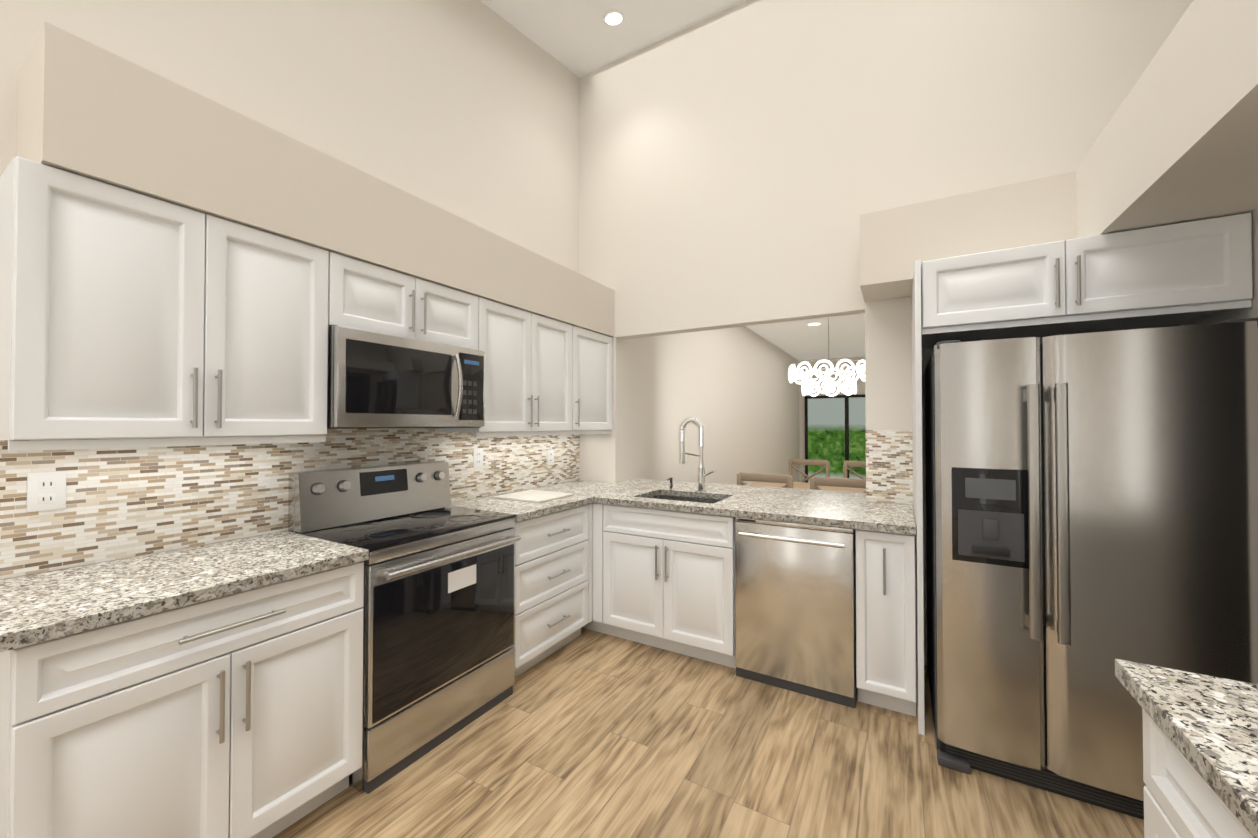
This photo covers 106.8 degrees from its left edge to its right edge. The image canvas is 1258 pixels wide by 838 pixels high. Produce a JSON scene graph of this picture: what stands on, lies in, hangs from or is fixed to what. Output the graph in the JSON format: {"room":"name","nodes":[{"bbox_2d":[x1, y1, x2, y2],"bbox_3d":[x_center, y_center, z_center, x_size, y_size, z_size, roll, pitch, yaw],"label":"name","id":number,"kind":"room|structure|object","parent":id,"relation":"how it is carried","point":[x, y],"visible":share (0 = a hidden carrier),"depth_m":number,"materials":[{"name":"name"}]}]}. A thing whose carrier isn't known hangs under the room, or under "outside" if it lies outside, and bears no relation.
{"room":"kitchen","nodes":[
{"label":"kitchen","id":0,"kind":"room"},
{"bbox_2d":[0,0,578,579],"bbox_3d":[-2.007,-0.917,1.447,0.120,4.700,6.070,0,-1,30],"label":"wall","id":1,"kind":"structure","parent":0,"point":[468,110],"depth_m":2.54,"materials":[{"name":"paint"}]},
{"bbox_2d":[0,156,335,447],"bbox_3d":[-1.596,-0.320,1.680,0.343,0.768,0.798,0,-1,30],"label":"upper cabinet","id":2,"kind":"object","parent":1,"relation":"attached to","point":[127,318],"depth_m":1.47,"materials":[{"name":"white wood"}]},
{"bbox_2d":[0,428,578,578],"bbox_3d":[-1.375,0.274,2.393,0.006,0.461,3.768,0,-1,30],"label":"backsplash","id":3,"kind":"structure","parent":1,"relation":"attached to","point":[121,503],"depth_m":1.83,"materials":[{"name":"tile"}]},
{"bbox_2d":[27,471,65,511],"bbox_3d":[-1.880,0.234,1.508,0.007,0.124,0.080,0,-1,30],"label":"outlet","id":4,"kind":"object","parent":3,"relation":"attached to","point":[46,491],"visible":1,"depth_m":1.51,"materials":[{"name":"white plastic"}]},
{"bbox_2d":[473,448,482,467],"bbox_3d":[-0.984,0.254,3.052,0.007,0.124,0.080,0,-1,30],"label":"outlet","id":5,"kind":"object","parent":3,"relation":"attached to","point":[477,457],"visible":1,"depth_m":3.04,"materials":[{"name":"white plastic"}]},
{"bbox_2d":[547,449,553,465],"bbox_3d":[-0.618,0.302,3.683,0.007,0.124,0.080,0,-1,30],"label":"outlet","id":6,"kind":"object","parent":3,"relation":"attached to","point":[550,456],"visible":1,"depth_m":3.68,"materials":[{"name":"white plastic"}]},
{"bbox_2d":[17,21,613,336],"bbox_3d":[-1.023,-0.888,2.663,0.360,0.386,2.973,0,-1,30],"label":"soffit","id":7,"kind":"object","parent":1,"relation":"attached to","point":[85,108],"depth_m":1.69,"materials":[{"name":"paint"}]},
{"bbox_2d":[336,254,483,350],"bbox_3d":[-1.194,-0.540,2.374,0.343,0.310,0.796,0,-1,30],"label":"upper cabinet","id":8,"kind":"object","parent":1,"relation":"attached to","point":[369,297],"depth_m":2.24,"materials":[{"name":"white wood"}]},
{"bbox_2d":[327,325,484,428],"bbox_3d":[-1.148,-0.168,2.342,0.449,0.427,0.790,0,-1,30],"label":"microwave","id":9,"kind":"object","parent":8,"relation":"attached to","point":[379,380],"visible":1,"depth_m":2.15,"materials":[{"name":"silver metal"}]},
{"bbox_2d":[439,299,575,435],"bbox_3d":[-0.775,-0.302,3.093,0.343,0.768,0.871,0,-1,30],"label":"upper cabinet","id":10,"kind":"object","parent":1,"relation":"attached to","point":[530,381],"depth_m":2.96,"materials":[{"name":"white wood"}]},
{"bbox_2d":[576,327,611,431],"bbox_3d":[-0.420,-0.293,3.706,0.343,0.768,0.545,0,-1,30],"label":"upper cabinet","id":11,"kind":"object","parent":1,"relation":"attached to","point":[593,349],"depth_m":3.62,"materials":[{"name":"white wood"}]},
{"bbox_2d":[481,0,746,77],"bbox_3d":[-0.096,-2.538,0.358,4.540,1.256,6.310,0,-1,30],"label":"ceiling","id":12,"kind":"structure","parent":0,"point":[579,38],"depth_m":3.44,"materials":[{"name":"paint"}]},
{"bbox_2d":[602,10,624,26],"bbox_3d":[-0.111,-2.903,3.385,0.170,0.034,0.168,0,-1,30],"label":"recessed light","id":13,"kind":"object","parent":12,"relation":"in","point":[613,18],"visible":1,"depth_m":3.38,"materials":[{"name":"white glass"}]},
{"bbox_2d":[272,627,1143,837],"bbox_3d":[2.139,1.523,3.708,5.050,0.120,14.500,0,-1,30],"label":"floor","id":14,"kind":"structure","parent":0,"point":[587,733],"depth_m":1.88,"materials":[{"name":"brown wood"}]},
{"bbox_2d":[0,561,363,837],"bbox_3d":[-1.468,0.985,1.572,0.654,0.900,0.821,0,-1,30],"label":"base cabinet","id":15,"kind":"object","parent":14,"relation":"on","point":[238,715],"visible":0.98,"depth_m":1.36,"materials":[{"name":"white wood"}]},
{"bbox_2d":[0,531,368,652],"bbox_3d":[-1.485,0.513,1.557,0.636,0.038,0.878,0,-1,30],"label":"countertop","id":16,"kind":"structure","parent":15,"relation":"on","point":[41,607],"depth_m":1.42,"materials":[{"name":"stone"}]},
{"bbox_2d":[288,461,520,793],"bbox_3d":[-1.036,0.844,2.264,0.695,1.200,0.792,0,-1,30],"label":"range","id":17,"kind":"object","parent":14,"relation":"on","point":[438,607],"visible":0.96,"depth_m":2.10,"materials":[{"name":"silver metal"}]},
{"bbox_2d":[513,503,592,677],"bbox_3d":[-0.675,1.002,2.939,0.654,0.900,0.728,0,-1,30],"label":"base cabinet","id":18,"kind":"object","parent":14,"relation":"on","point":[553,582],"visible":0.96,"depth_m":2.75,"materials":[{"name":"white wood"}]},
{"bbox_2d":[582,511,649,632],"bbox_3d":[-0.298,1.130,3.535,0.693,0.660,0.688,0,-1,30],"label":"base cabinet","id":19,"kind":"object","parent":14,"relation":"on","point":[603,525],"depth_m":3.08,"materials":[{"name":"white wood"}]},
{"bbox_2d":[602,519,735,667],"bbox_3d":[0.381,1.125,3.141,0.877,0.660,0.688,0,-1,30],"label":"base cabinet","id":20,"kind":"object","parent":14,"relation":"on","point":[664,579],"depth_m":2.82,"materials":[{"name":"white wood"}]},
{"bbox_2d":[451,417,915,534],"bbox_3d":[0.376,0.359,2.961,2.448,0.756,1.810,0,-1,30],"label":"countertop","id":21,"kind":"structure","parent":20,"relation":"on","point":[849,510],"depth_m":2.90,"materials":[{"name":"stone"}]},
{"bbox_2d":[494,490,573,502],"bbox_3d":[-0.621,0.507,3.080,0.380,0.013,0.360,0,-1,30],"label":"cutting board","id":22,"kind":"object","parent":21,"relation":"on","point":[537,496],"visible":1,"depth_m":3.02,"materials":[{"name":"white plastic"}]},
{"bbox_2d":[737,472,792,487],"bbox_3d":[1.283,0.975,4.242,0.480,0.990,0.450,0,-1,30],"label":"dining chair","id":23,"kind":"object","parent":14,"relation":"on","point":[742,477],"visible":0.31,"depth_m":4.05,"materials":[{"name":"brown wood"}]},
{"bbox_2d":[735,517,857,707],"bbox_3d":[0.999,1.002,2.716,0.606,0.896,0.674,0,-1,30],"label":"dishwasher","id":24,"kind":"object","parent":14,"relation":"on","point":[795,607],"visible":0.94,"depth_m":2.45,"materials":[{"name":"grey metal"}]},
{"bbox_2d":[747,481,865,492],"bbox_3d":[2.010,1.097,4.795,1.600,0.760,0.920,0,-1,30],"label":"dining table","id":25,"kind":"object","parent":14,"relation":"on","point":[801,485],"visible":0.04,"depth_m":4.97,"materials":[{"name":"beige wood"}]},
{"bbox_2d":[788,459,829,481],"bbox_3d":[2.114,0.992,5.574,0.480,0.990,0.450,0,-1,30],"label":"dining chair","id":26,"kind":"object","parent":14,"relation":"on","point":[793,462],"visible":0.27,"depth_m":5.75,"materials":[{"name":"brown wood"}]},
{"bbox_2d":[810,476,865,492],"bbox_3d":[1.809,0.970,3.913,0.480,0.990,0.450,0,-1,30],"label":"dining chair","id":27,"kind":"object","parent":14,"relation":"on","point":[838,482],"visible":0.1,"depth_m":3.75,"materials":[{"name":"brown wood"}]},
{"bbox_2d":[843,461,865,478],"bbox_3d":[2.669,0.988,5.276,0.480,0.990,0.450,0,-1,30],"label":"dining chair","id":28,"kind":"object","parent":14,"relation":"on","point":[847,465],"visible":0.21,"depth_m":5.52,"materials":[{"name":"brown wood"}]},
{"bbox_2d":[856,529,916,716],"bbox_3d":[1.397,0.997,2.532,0.255,0.900,0.724,0,-1,30],"label":"base cabinet","id":29,"kind":"object","parent":14,"relation":"on","point":[885,623],"visible":0.96,"depth_m":2.25,"materials":[{"name":"white wood"}]},
{"bbox_2d":[911,259,924,734],"bbox_3d":[1.521,0.356,2.465,0.024,2.180,0.731,0,-1,30],"label":"end panel","id":30,"kind":"object","parent":14,"relation":"on","point":[917,403],"visible":0.93,"depth_m":2.15,"materials":[{"name":"white wood"}]},
{"bbox_2d":[925,318,1257,819],"bbox_3d":[1.885,0.558,2.077,0.912,1.767,0.920,0,-1,30],"label":"fridge","id":31,"kind":"object","parent":14,"relation":"on","point":[1091,507],"visible":0.98,"depth_m":1.72,"materials":[{"name":"grey metal"}]},
{"bbox_2d":[1115,659,1257,837],"bbox_3d":[0.389,0.933,-0.804,0.732,0.940,3.625,0,-1,30],"label":"kitchen island","id":32,"kind":"object","parent":14,"relation":"on","point":[1200,755],"depth_m":0.78,"materials":[{"name":"white stone"}]},
{"bbox_2d":[623,326,798,484],"bbox_3d":[1.937,-0.038,7.495,0.120,3.100,8.130,0,-1,30],"label":"wall","id":33,"kind":"structure","parent":0,"point":[737,394],"depth_m":5.78,"materials":[{"name":"paint"}]},
{"bbox_2d":[746,314,864,360],"bbox_3d":[3.645,-1.471,6.522,4.070,0.100,8.130,0,-1,30],"label":"ceiling","id":34,"kind":"structure","parent":0,"point":[799,340],"depth_m":7.93,"materials":[{"name":"paint"}]},
{"bbox_2d":[788,317,864,396],"bbox_3d":[2.200,-0.849,5.150,0.824,1.176,0.824,0,-1,30],"label":"pendant chandelier","id":35,"kind":"object","parent":34,"relation":"hanging from","point":[793,372],"visible":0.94,"depth_m":4.95,"materials":[{"name":"glass"},{"name":"metal"}]},
{"bbox_2d":[799,356,864,481],"bbox_3d":[5.647,-0.005,9.972,3.810,3.100,0.120,0,-1,30],"label":"wall","id":36,"kind":"structure","parent":0,"point":[860,384],"depth_m":10.72,"materials":[{"name":"paint"}]},
{"bbox_2d":[805,394,864,482],"bbox_3d":[5.229,0.506,10.092,2.700,2.080,0.048,0,-1,30],"label":"window","id":37,"kind":"structure","parent":36,"relation":"in","point":[846,397],"depth_m":10.33,"materials":[{"name":"brown metal"}]},
{"bbox_2d":[808,397,865,482],"bbox_3d":[5.244,0.512,10.119,2.580,1.970,0.006,0,-1,30],"label":"garden","id":38,"kind":"object","parent":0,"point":[826,428],"visible":0.21,"depth_m":10.47,"materials":[{"name":"green plant"}]},
{"bbox_2d":[579,0,1192,665],"bbox_3d":[1.458,-0.897,3.014,4.540,4.700,0.120,0,-1,30],"label":"wall","id":39,"kind":"structure","parent":0,"point":[747,162],"depth_m":3.09,"materials":[{"name":"paint"}]},
{"bbox_2d":[866,430,912,503],"bbox_3d":[1.590,0.290,2.848,0.258,0.441,0.006,0,-1,30],"label":"backsplash","id":40,"kind":"structure","parent":39,"relation":"attached to","point":[889,466],"depth_m":2.85,"materials":[{"name":"tile"}]},
{"bbox_2d":[921,213,1252,348],"bbox_3d":[1.968,-0.567,2.212,1.008,0.340,0.738,0,-1,30],"label":"upper cabinet","id":41,"kind":"object","parent":39,"relation":"attached to","point":[1177,274],"visible":1,"depth_m":1.90,"materials":[{"name":"white wood"}]},
{"bbox_2d":[860,171,1075,301],"bbox_3d":[1.764,-0.935,2.535,0.890,0.395,0.398,0,-1,30],"label":"soffit","id":42,"kind":"structure","parent":0,"point":[896,243],"depth_m":2.36,"materials":[{"name":"paint"}]},
{"bbox_2d":[1075,0,1257,237],"bbox_3d":[1.244,-0.974,-0.440,1.198,0.395,6.066,0,-1,30],"label":"soffit","id":43,"kind":"object","parent":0,"point":[1176,142],"depth_m":1.42,"materials":[{"name":"paint"}]},
{"bbox_2d":[1180,208,1257,325],"bbox_3d":[1.124,0.316,-0.387,0.120,2.185,6.070,0,-1,30],"label":"wall","id":44,"kind":"structure","parent":0,"point":[1225,315],"depth_m":1.67,"materials":[{"name":"paint"}]}
]}

